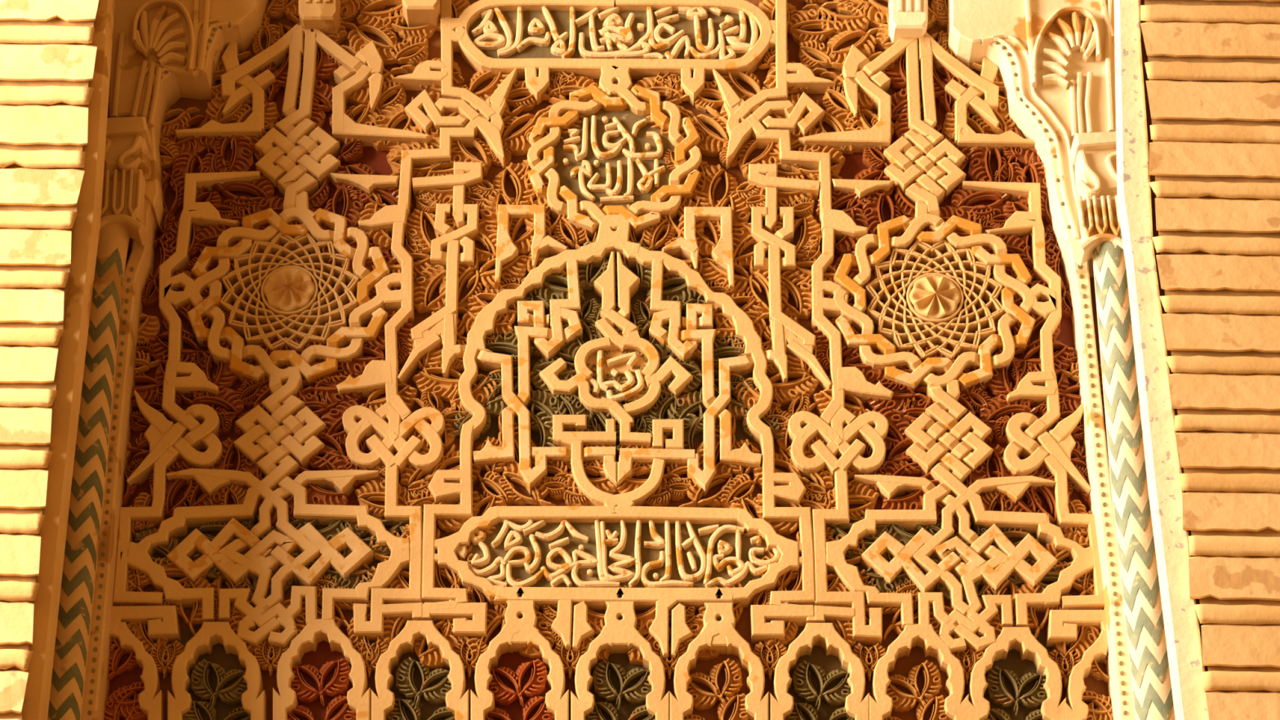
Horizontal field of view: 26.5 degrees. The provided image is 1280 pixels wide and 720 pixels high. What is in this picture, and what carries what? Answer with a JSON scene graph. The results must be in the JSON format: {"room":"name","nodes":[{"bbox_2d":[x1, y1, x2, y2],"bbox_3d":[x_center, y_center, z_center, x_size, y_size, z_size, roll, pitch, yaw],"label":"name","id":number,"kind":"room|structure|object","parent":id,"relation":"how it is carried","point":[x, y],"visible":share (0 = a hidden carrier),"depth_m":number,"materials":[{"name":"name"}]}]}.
{"room":"moorish palace","nodes":[
{"label":"moorish palace","id":0,"kind":"room"},
{"bbox_2d":[0,0,98,719],"bbox_3d":[-1.218,-0.145,4.192,0.780,1.979,0.285,0,-30,0],"label":"wall","id":1,"kind":"structure","parent":0,"point":[47,53],"depth_m":4.04,"materials":[{"name":"brick"}]},
{"bbox_2d":[107,0,1210,719],"bbox_3d":[0.000,0.059,4.351,2.500,1.900,0.166,0,-30,0],"label":"carved foliage background","id":2,"kind":"structure","parent":0,"point":[377,161],"depth_m":4.17,"materials":[{"name":"brown stone"}]},
{"bbox_2d":[22,0,156,719],"bbox_3d":[-0.824,0.018,4.122,0.104,1.510,0.271,0,-30,0],"label":"engaged column","id":3,"kind":"structure","parent":2,"relation":"attached to","point":[68,669],"depth_m":4.07,"materials":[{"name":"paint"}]},
{"bbox_2d":[107,0,270,226],"bbox_3d":[-0.761,-0.444,4.488,0.265,0.492,0.099,0,-30,0],"label":"corbel","id":4,"kind":"object","parent":3,"relation":"attached to","point":[164,51],"visible":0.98,"depth_m":4.49,"materials":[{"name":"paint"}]},
{"bbox_2d":[103,622,164,719],"bbox_3d":[-0.745,0.481,3.993,0.106,0.199,0.033,0,-30,0],"label":"blind arch","id":5,"kind":"object","parent":2,"relation":"attached to","point":[148,704],"visible":1,"depth_m":3.99,"materials":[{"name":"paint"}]},
{"bbox_2d":[167,622,266,719],"bbox_3d":[-0.617,0.481,3.992,0.148,0.199,0.033,0,-30,0],"label":"blind arch","id":6,"kind":"object","parent":2,"relation":"attached to","point":[247,691],"visible":1,"depth_m":3.99,"materials":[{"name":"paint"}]},
{"bbox_2d":[109,499,410,649],"bbox_3d":[-0.569,0.323,4.083,0.451,0.238,0.034,0,-30,0],"label":"carved wall ornament","id":7,"kind":"object","parent":2,"relation":"attached to","point":[161,620],"visible":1,"depth_m":4.08,"materials":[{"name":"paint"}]},
{"bbox_2d":[121,107,420,528],"bbox_3d":[-0.592,-0.082,4.323,0.486,0.770,0.023,0,-30,0],"label":"carving","id":8,"kind":"object","parent":2,"relation":"attached to","point":[326,397],"visible":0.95,"depth_m":4.28,"materials":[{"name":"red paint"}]},
{"bbox_2d":[134,508,409,600],"bbox_3d":[-0.552,0.294,4.106,0.428,0.160,0.023,0,-30,0],"label":"carving","id":9,"kind":"object","parent":2,"relation":"attached to","point":[335,526],"visible":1,"depth_m":4.11,"materials":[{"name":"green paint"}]},
{"bbox_2d":[166,366,378,631],"bbox_3d":[-0.561,0.213,4.147,0.323,0.452,0.034,0,-30,0],"label":"knot","id":10,"kind":"object","parent":2,"relation":"attached to","point":[255,442],"visible":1,"depth_m":4.15,"materials":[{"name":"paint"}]},
{"bbox_2d":[186,206,390,386],"bbox_3d":[-0.557,-0.103,4.325,0.321,0.321,0.042,0,-30,0],"label":"rosette","id":11,"kind":"object","parent":2,"relation":"attached to","point":[275,286],"visible":1,"depth_m":4.32,"materials":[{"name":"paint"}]},
{"bbox_2d":[254,31,341,224],"bbox_3d":[-0.560,-0.380,4.489,0.142,0.380,0.034,0,-30,0],"label":"knot","id":12,"kind":"object","parent":2,"relation":"attached to","point":[295,183],"visible":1,"depth_m":4.46,"materials":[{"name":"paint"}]},
{"bbox_2d":[249,40,348,130],"bbox_3d":[-0.576,-0.454,4.538,0.183,0.213,0.023,0,-30,0],"label":"carving","id":13,"kind":"object","parent":2,"relation":"attached to","point":[325,68],"visible":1,"depth_m":4.53,"materials":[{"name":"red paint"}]},
{"bbox_2d":[126,127,475,506],"bbox_3d":[-0.530,-0.076,4.314,0.513,0.691,0.034,0,-30,0],"label":"carved wall ornament","id":14,"kind":"object","parent":2,"relation":"attached to","point":[166,440],"visible":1,"depth_m":4.30,"materials":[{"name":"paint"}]},
{"bbox_2d":[174,23,432,146],"bbox_3d":[-0.553,-0.459,4.535,0.423,0.236,0.034,0,-30,0],"label":"arrow strapwork","id":15,"kind":"object","parent":2,"relation":"attached to","point":[367,64],"visible":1,"depth_m":4.51,"materials":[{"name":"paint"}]},
{"bbox_2d":[298,0,340,35],"bbox_3d":[-0.542,-0.608,4.601,0.073,0.119,0.068,0,-30,0],"label":"hanging prism","id":16,"kind":"object","parent":2,"relation":"attached to","point":[324,15],"visible":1,"depth_m":4.56,"materials":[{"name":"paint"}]},
{"bbox_2d":[272,618,371,719],"bbox_3d":[-0.464,0.478,3.994,0.147,0.200,0.034,0,-30,0],"label":"blind arch","id":17,"kind":"object","parent":2,"relation":"attached to","point":[292,690],"visible":1,"depth_m":3.99,"materials":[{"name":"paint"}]},
{"bbox_2d":[110,484,622,679],"bbox_3d":[-0.437,0.330,4.085,0.836,0.322,0.023,0,-30,0],"label":"carving","id":18,"kind":"object","parent":2,"relation":"attached to","point":[464,646],"visible":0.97,"depth_m":4.04,"materials":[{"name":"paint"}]},
{"bbox_2d":[124,124,617,533],"bbox_3d":[-0.440,-0.063,4.312,0.818,0.756,0.023,0,-30,0],"label":"carving","id":19,"kind":"object","parent":2,"relation":"attached to","point":[427,277],"visible":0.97,"depth_m":4.32,"materials":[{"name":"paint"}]},
{"bbox_2d":[160,0,617,155],"bbox_3d":[-0.424,-0.522,4.577,0.815,0.420,0.023,0,-30,0],"label":"carving","id":20,"kind":"object","parent":2,"relation":"attached to","point":[384,24],"visible":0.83,"depth_m":4.54,"materials":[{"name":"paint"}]},
{"bbox_2d":[342,394,444,641],"bbox_3d":[-0.381,0.235,4.133,0.158,0.404,0.036,0,-30,0],"label":"knot","id":21,"kind":"object","parent":2,"relation":"attached to","point":[386,422],"visible":1,"depth_m":4.17,"materials":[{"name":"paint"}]},
{"bbox_2d":[371,620,470,719],"bbox_3d":[-0.320,0.480,3.993,0.146,0.201,0.033,0,-30,0],"label":"blind arch","id":22,"kind":"object","parent":2,"relation":"attached to","point":[451,691],"visible":1,"depth_m":3.99,"materials":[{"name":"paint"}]},
{"bbox_2d":[402,0,440,31],"bbox_3d":[-0.370,-0.617,4.606,0.066,0.097,0.068,0,-30,0],"label":"prism","id":23,"kind":"object","parent":2,"relation":"attached to","point":[416,13],"visible":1,"depth_m":4.57,"materials":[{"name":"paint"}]},
{"bbox_2d":[382,600,488,640],"bbox_3d":[-0.305,0.387,4.046,0.156,0.054,0.034,0,-30,0],"label":"key fret","id":24,"kind":"object","parent":2,"relation":"attached to","point":[434,611],"visible":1,"depth_m":4.04,"materials":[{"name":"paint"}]},
{"bbox_2d":[397,161,483,383],"bbox_3d":[-0.317,-0.140,4.350,0.122,0.408,0.034,0,-30,0],"label":"strap","id":25,"kind":"object","parent":2,"relation":"attached to","point":[441,326],"visible":1,"depth_m":4.35,"materials":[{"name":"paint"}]},
{"bbox_2d":[391,0,517,168],"bbox_3d":[-0.309,-0.478,4.546,0.208,0.358,0.034,0,-30,0],"label":"knot","id":26,"kind":"object","parent":2,"relation":"attached to","point":[486,117],"visible":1,"depth_m":4.50,"materials":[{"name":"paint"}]},
{"bbox_2d":[471,621,568,719],"bbox_3d":[-0.175,0.480,3.993,0.145,0.202,0.033,0,-30,0],"label":"blind arch","id":27,"kind":"object","parent":2,"relation":"attached to","point":[490,690],"visible":1,"depth_m":3.99,"materials":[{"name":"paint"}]},
{"bbox_2d":[501,600,539,651],"bbox_3d":[-0.177,0.395,4.042,0.057,0.070,0.033,0,-30,0],"label":"pendant","id":28,"kind":"object","parent":2,"relation":"attached to","point":[516,609],"visible":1,"depth_m":4.03,"materials":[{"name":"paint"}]},
{"bbox_2d":[551,599,594,653],"bbox_3d":[-0.100,0.391,4.044,0.064,0.093,0.034,0,-30,0],"label":"pendant","id":29,"kind":"object","parent":2,"relation":"attached to","point":[562,624],"visible":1,"depth_m":4.03,"materials":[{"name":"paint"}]},
{"bbox_2d":[532,251,694,513],"bbox_3d":[-0.041,0.037,4.248,0.250,0.470,0.034,0,-30,0],"label":"pendant ornament","id":30,"kind":"object","parent":2,"relation":"attached to","point":[615,362],"visible":1,"depth_m":4.22,"materials":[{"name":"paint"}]},
{"bbox_2d":[450,0,776,106],"bbox_3d":[-0.044,-0.523,4.572,0.563,0.212,0.034,0,-30,0],"label":"cartouche","id":31,"kind":"object","parent":2,"relation":"attached to","point":[539,38],"visible":1,"depth_m":4.57,"materials":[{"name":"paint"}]},
{"bbox_2d":[527,56,702,238],"bbox_3d":[-0.042,-0.352,4.473,0.285,0.341,0.034,0,-30,0],"label":"round medallion","id":32,"kind":"object","parent":2,"relation":"attached to","point":[615,160],"visible":1,"depth_m":4.45,"materials":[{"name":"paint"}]},
{"bbox_2d":[448,241,785,453],"bbox_3d":[-0.036,-0.023,4.289,0.525,0.421,0.023,0,-30,0],"label":"carving","id":33,"kind":"object","parent":2,"relation":"attached to","point":[691,402],"visible":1,"depth_m":4.25,"materials":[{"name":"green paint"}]},
{"bbox_2d":[437,505,799,610],"bbox_3d":[-0.033,0.297,4.098,0.545,0.160,0.034,0,-30,0],"label":"cartouche","id":34,"kind":"object","parent":2,"relation":"attached to","point":[557,553],"visible":1,"depth_m":4.09,"materials":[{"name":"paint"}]},
{"bbox_2d":[422,214,815,605],"bbox_3d":[-0.033,0.072,4.228,0.590,0.692,0.034,0,-30,0],"label":"arch","id":35,"kind":"object","parent":2,"relation":"attached to","point":[453,486],"visible":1,"depth_m":4.20,"materials":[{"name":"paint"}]},
{"bbox_2d":[441,257,582,495],"bbox_3d":[-0.201,0.022,4.257,0.220,0.411,0.034,0,-30,0],"label":"carved strapwork","id":36,"kind":"object","parent":35,"relation":"attached to","point":[548,340],"visible":1,"depth_m":4.25,"materials":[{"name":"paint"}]},
{"bbox_2d":[494,204,567,289],"bbox_3d":[-0.174,-0.180,4.374,0.114,0.148,0.034,0,-30,0],"label":"ornament","id":37,"kind":"object","parent":35,"relation":"attached to","point":[541,244],"visible":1,"depth_m":4.37,"materials":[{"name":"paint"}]},
{"bbox_2d":[662,206,734,290],"bbox_3d":[0.093,-0.175,4.371,0.114,0.151,0.034,0,-30,0],"label":"ornament","id":38,"kind":"object","parent":35,"relation":"attached to","point":[722,253],"visible":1,"depth_m":4.36,"materials":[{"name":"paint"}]},
{"bbox_2d":[648,258,787,497],"bbox_3d":[0.123,0.024,4.256,0.217,0.411,0.034,0,-30,0],"label":"carved strapwork","id":39,"kind":"object","parent":35,"relation":"attached to","point":[683,343],"visible":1,"depth_m":4.25,"materials":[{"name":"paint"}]},
{"bbox_2d":[570,622,669,719],"bbox_3d":[-0.029,0.482,3.992,0.144,0.202,0.033,0,-30,0],"label":"blind arch","id":40,"kind":"object","parent":2,"relation":"attached to","point":[651,689],"visible":1,"depth_m":3.99,"materials":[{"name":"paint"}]},
{"bbox_2d":[600,601,639,653],"bbox_3d":[-0.029,0.397,4.041,0.057,0.070,0.033,0,-30,0],"label":"pendant","id":41,"kind":"object","parent":2,"relation":"attached to","point":[615,611],"visible":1,"depth_m":4.03,"materials":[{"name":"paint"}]},
{"bbox_2d":[648,594,693,660],"bbox_3d":[0.045,0.398,4.040,0.065,0.100,0.034,0,-30,0],"label":"pendant","id":42,"kind":"object","parent":2,"relation":"attached to","point":[659,628],"visible":1,"depth_m":4.02,"materials":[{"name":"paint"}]},
{"bbox_2d":[699,602,735,653],"bbox_3d":[0.117,0.398,4.041,0.057,0.070,0.032,0,-30,0],"label":"pendant","id":43,"kind":"object","parent":2,"relation":"attached to","point":[714,611],"visible":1,"depth_m":4.03,"materials":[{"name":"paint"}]},
{"bbox_2d":[669,622,768,719],"bbox_3d":[0.116,0.483,3.991,0.145,0.203,0.034,0,-30,0],"label":"blind arch","id":44,"kind":"object","parent":2,"relation":"attached to","point":[688,696],"visible":1,"depth_m":3.99,"materials":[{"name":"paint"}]},
{"bbox_2d":[712,0,835,168],"bbox_3d":[0.223,-0.475,4.544,0.204,0.355,0.034,0,-30,0],"label":"knot","id":45,"kind":"object","parent":2,"relation":"attached to","point":[749,117],"visible":1,"depth_m":4.50,"materials":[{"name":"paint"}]},
{"bbox_2d":[747,164,831,390],"bbox_3d":[0.238,-0.133,4.347,0.122,0.415,0.034,0,-30,0],"label":"strap","id":46,"kind":"object","parent":2,"relation":"attached to","point":[787,334],"visible":1,"depth_m":4.35,"materials":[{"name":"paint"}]},
{"bbox_2d":[750,602,853,644],"bbox_3d":[0.241,0.391,4.044,0.153,0.054,0.034,0,-30,0],"label":"key fret","id":47,"kind":"object","parent":2,"relation":"attached to","point":[779,616],"visible":1,"depth_m":4.03,"materials":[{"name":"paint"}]},
{"bbox_2d":[613,0,1015,159],"bbox_3d":[0.322,-0.512,4.571,0.772,0.425,0.023,0,-30,0],"label":"carving","id":48,"kind":"object","parent":2,"relation":"attached to","point":[855,17],"visible":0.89,"depth_m":4.54,"materials":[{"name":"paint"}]},
{"bbox_2d":[768,622,869,719],"bbox_3d":[0.261,0.485,3.990,0.147,0.204,0.033,0,-30,0],"label":"blind arch","id":49,"kind":"object","parent":2,"relation":"attached to","point":[850,692],"visible":1,"depth_m":3.99,"materials":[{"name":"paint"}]},
{"bbox_2d":[787,400,888,645],"bbox_3d":[0.306,0.243,4.129,0.155,0.401,0.036,0,-30,0],"label":"knot","id":50,"kind":"object","parent":2,"relation":"attached to","point":[845,427],"visible":1,"depth_m":4.16,"materials":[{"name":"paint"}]},
{"bbox_2d":[618,490,1102,688],"bbox_3d":[0.343,0.342,4.079,0.777,0.324,0.023,0,-30,0],"label":"carving","id":51,"kind":"object","parent":2,"relation":"attached to","point":[1088,635],"visible":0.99,"depth_m":4.04,"materials":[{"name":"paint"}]},
{"bbox_2d":[617,126,1109,535],"bbox_3d":[0.351,-0.060,4.310,0.792,0.756,0.023,0,-30,0],"label":"carving","id":52,"kind":"object","parent":2,"relation":"attached to","point":[742,197],"visible":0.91,"depth_m":4.32,"materials":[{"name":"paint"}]},
{"bbox_2d":[888,0,928,42],"bbox_3d":[0.453,-0.600,4.596,0.069,0.137,0.068,0,-30,0],"label":"hanging prism","id":53,"kind":"object","parent":2,"relation":"attached to","point":[907,18],"visible":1,"depth_m":4.55,"materials":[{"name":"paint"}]},
{"bbox_2d":[798,31,1035,154],"bbox_3d":[0.465,-0.448,4.528,0.409,0.232,0.034,0,-30,0],"label":"arrow strapwork","id":54,"kind":"object","parent":2,"relation":"attached to","point":[858,71],"visible":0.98,"depth_m":4.51,"materials":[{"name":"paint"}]},
{"bbox_2d":[869,623,968,719],"bbox_3d":[0.405,0.487,3.989,0.150,0.204,0.033,0,-30,0],"label":"blind arch","id":55,"kind":"object","parent":2,"relation":"attached to","point":[885,698],"visible":1,"depth_m":3.99,"materials":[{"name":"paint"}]},
{"bbox_2d":[755,128,1091,510],"bbox_3d":[0.441,-0.070,4.310,0.500,0.700,0.034,0,-30,0],"label":"carved wall ornament","id":56,"kind":"object","parent":2,"relation":"attached to","point":[1053,449],"visible":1,"depth_m":4.29,"materials":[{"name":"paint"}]},
{"bbox_2d":[876,53,970,140],"bbox_3d":[0.476,-0.437,4.528,0.177,0.217,0.023,0,-30,0],"label":"carving","id":57,"kind":"object","parent":2,"relation":"attached to","point":[897,75],"visible":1,"depth_m":4.52,"materials":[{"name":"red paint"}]},
{"bbox_2d":[883,38,966,231],"bbox_3d":[0.465,-0.366,4.481,0.134,0.381,0.034,0,-30,0],"label":"knot","id":58,"kind":"object","parent":2,"relation":"attached to","point":[929,189],"visible":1,"depth_m":4.45,"materials":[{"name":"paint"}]},
{"bbox_2d":[833,213,1035,391],"bbox_3d":[0.466,-0.092,4.319,0.320,0.320,0.042,0,-30,0],"label":"rosette","id":59,"kind":"object","parent":2,"relation":"attached to","point":[942,298],"visible":1,"depth_m":4.31,"materials":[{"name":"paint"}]},
{"bbox_2d":[853,379,1054,637],"bbox_3d":[0.480,0.223,4.141,0.305,0.448,0.034,0,-30,0],"label":"knot","id":60,"kind":"object","parent":2,"relation":"attached to","point":[953,448],"visible":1,"depth_m":4.14,"materials":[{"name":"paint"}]},
{"bbox_2d":[806,118,1110,534],"bbox_3d":[0.500,-0.068,4.315,0.478,0.760,0.023,0,-30,0],"label":"carving","id":61,"kind":"object","parent":2,"relation":"attached to","point":[900,411],"visible":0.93,"depth_m":4.27,"materials":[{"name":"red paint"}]},
{"bbox_2d":[825,513,1091,607],"bbox_3d":[0.474,0.302,4.101,0.409,0.163,0.023,0,-30,0],"label":"carving","id":62,"kind":"object","parent":2,"relation":"attached to","point":[895,531],"visible":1,"depth_m":4.10,"materials":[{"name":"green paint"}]},
{"bbox_2d":[826,506,1106,655],"bbox_3d":[0.493,0.332,4.078,0.430,0.236,0.034,0,-30,0],"label":"cartouche","id":63,"kind":"object","parent":2,"relation":"attached to","point":[1063,624],"visible":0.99,"depth_m":4.07,"materials":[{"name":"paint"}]},
{"bbox_2d":[967,626,1066,719],"bbox_3d":[0.546,0.491,3.986,0.152,0.205,0.033,0,-30,0],"label":"blind arch","id":64,"kind":"object","parent":2,"relation":"attached to","point":[1046,695],"visible":1,"depth_m":3.99,"materials":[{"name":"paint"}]},
{"bbox_2d":[946,0,1115,264],"bbox_3d":[0.665,-0.411,4.469,0.294,0.568,0.100,0,-30,0],"label":"corbel","id":65,"kind":"object","parent":2,"relation":"attached to","point":[1055,60],"visible":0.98,"depth_m":4.48,"materials":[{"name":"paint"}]},
{"bbox_2d":[1065,630,1112,719],"bbox_3d":[0.665,0.496,3.983,0.107,0.205,0.034,0,-30,0],"label":"blind arch","id":66,"kind":"object","parent":2,"relation":"attached to","point":[1076,695],"visible":0.78,"depth_m":3.98,"materials":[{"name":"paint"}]},
{"bbox_2d":[1051,0,1208,719],"bbox_3d":[0.729,0.018,4.122,0.114,1.510,0.286,4,-30,-7],"label":"engaged column","id":67,"kind":"structure","parent":2,"relation":"attached to","point":[1155,668],"depth_m":4.05,"materials":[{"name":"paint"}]},
{"bbox_2d":[1140,0,1279,719],"bbox_3d":[1.184,-0.145,4.192,0.847,1.979,0.285,0,-30,0],"label":"wall","id":68,"kind":"structure","parent":0,"point":[1212,67],"depth_m":3.99,"materials":[{"name":"brick"}]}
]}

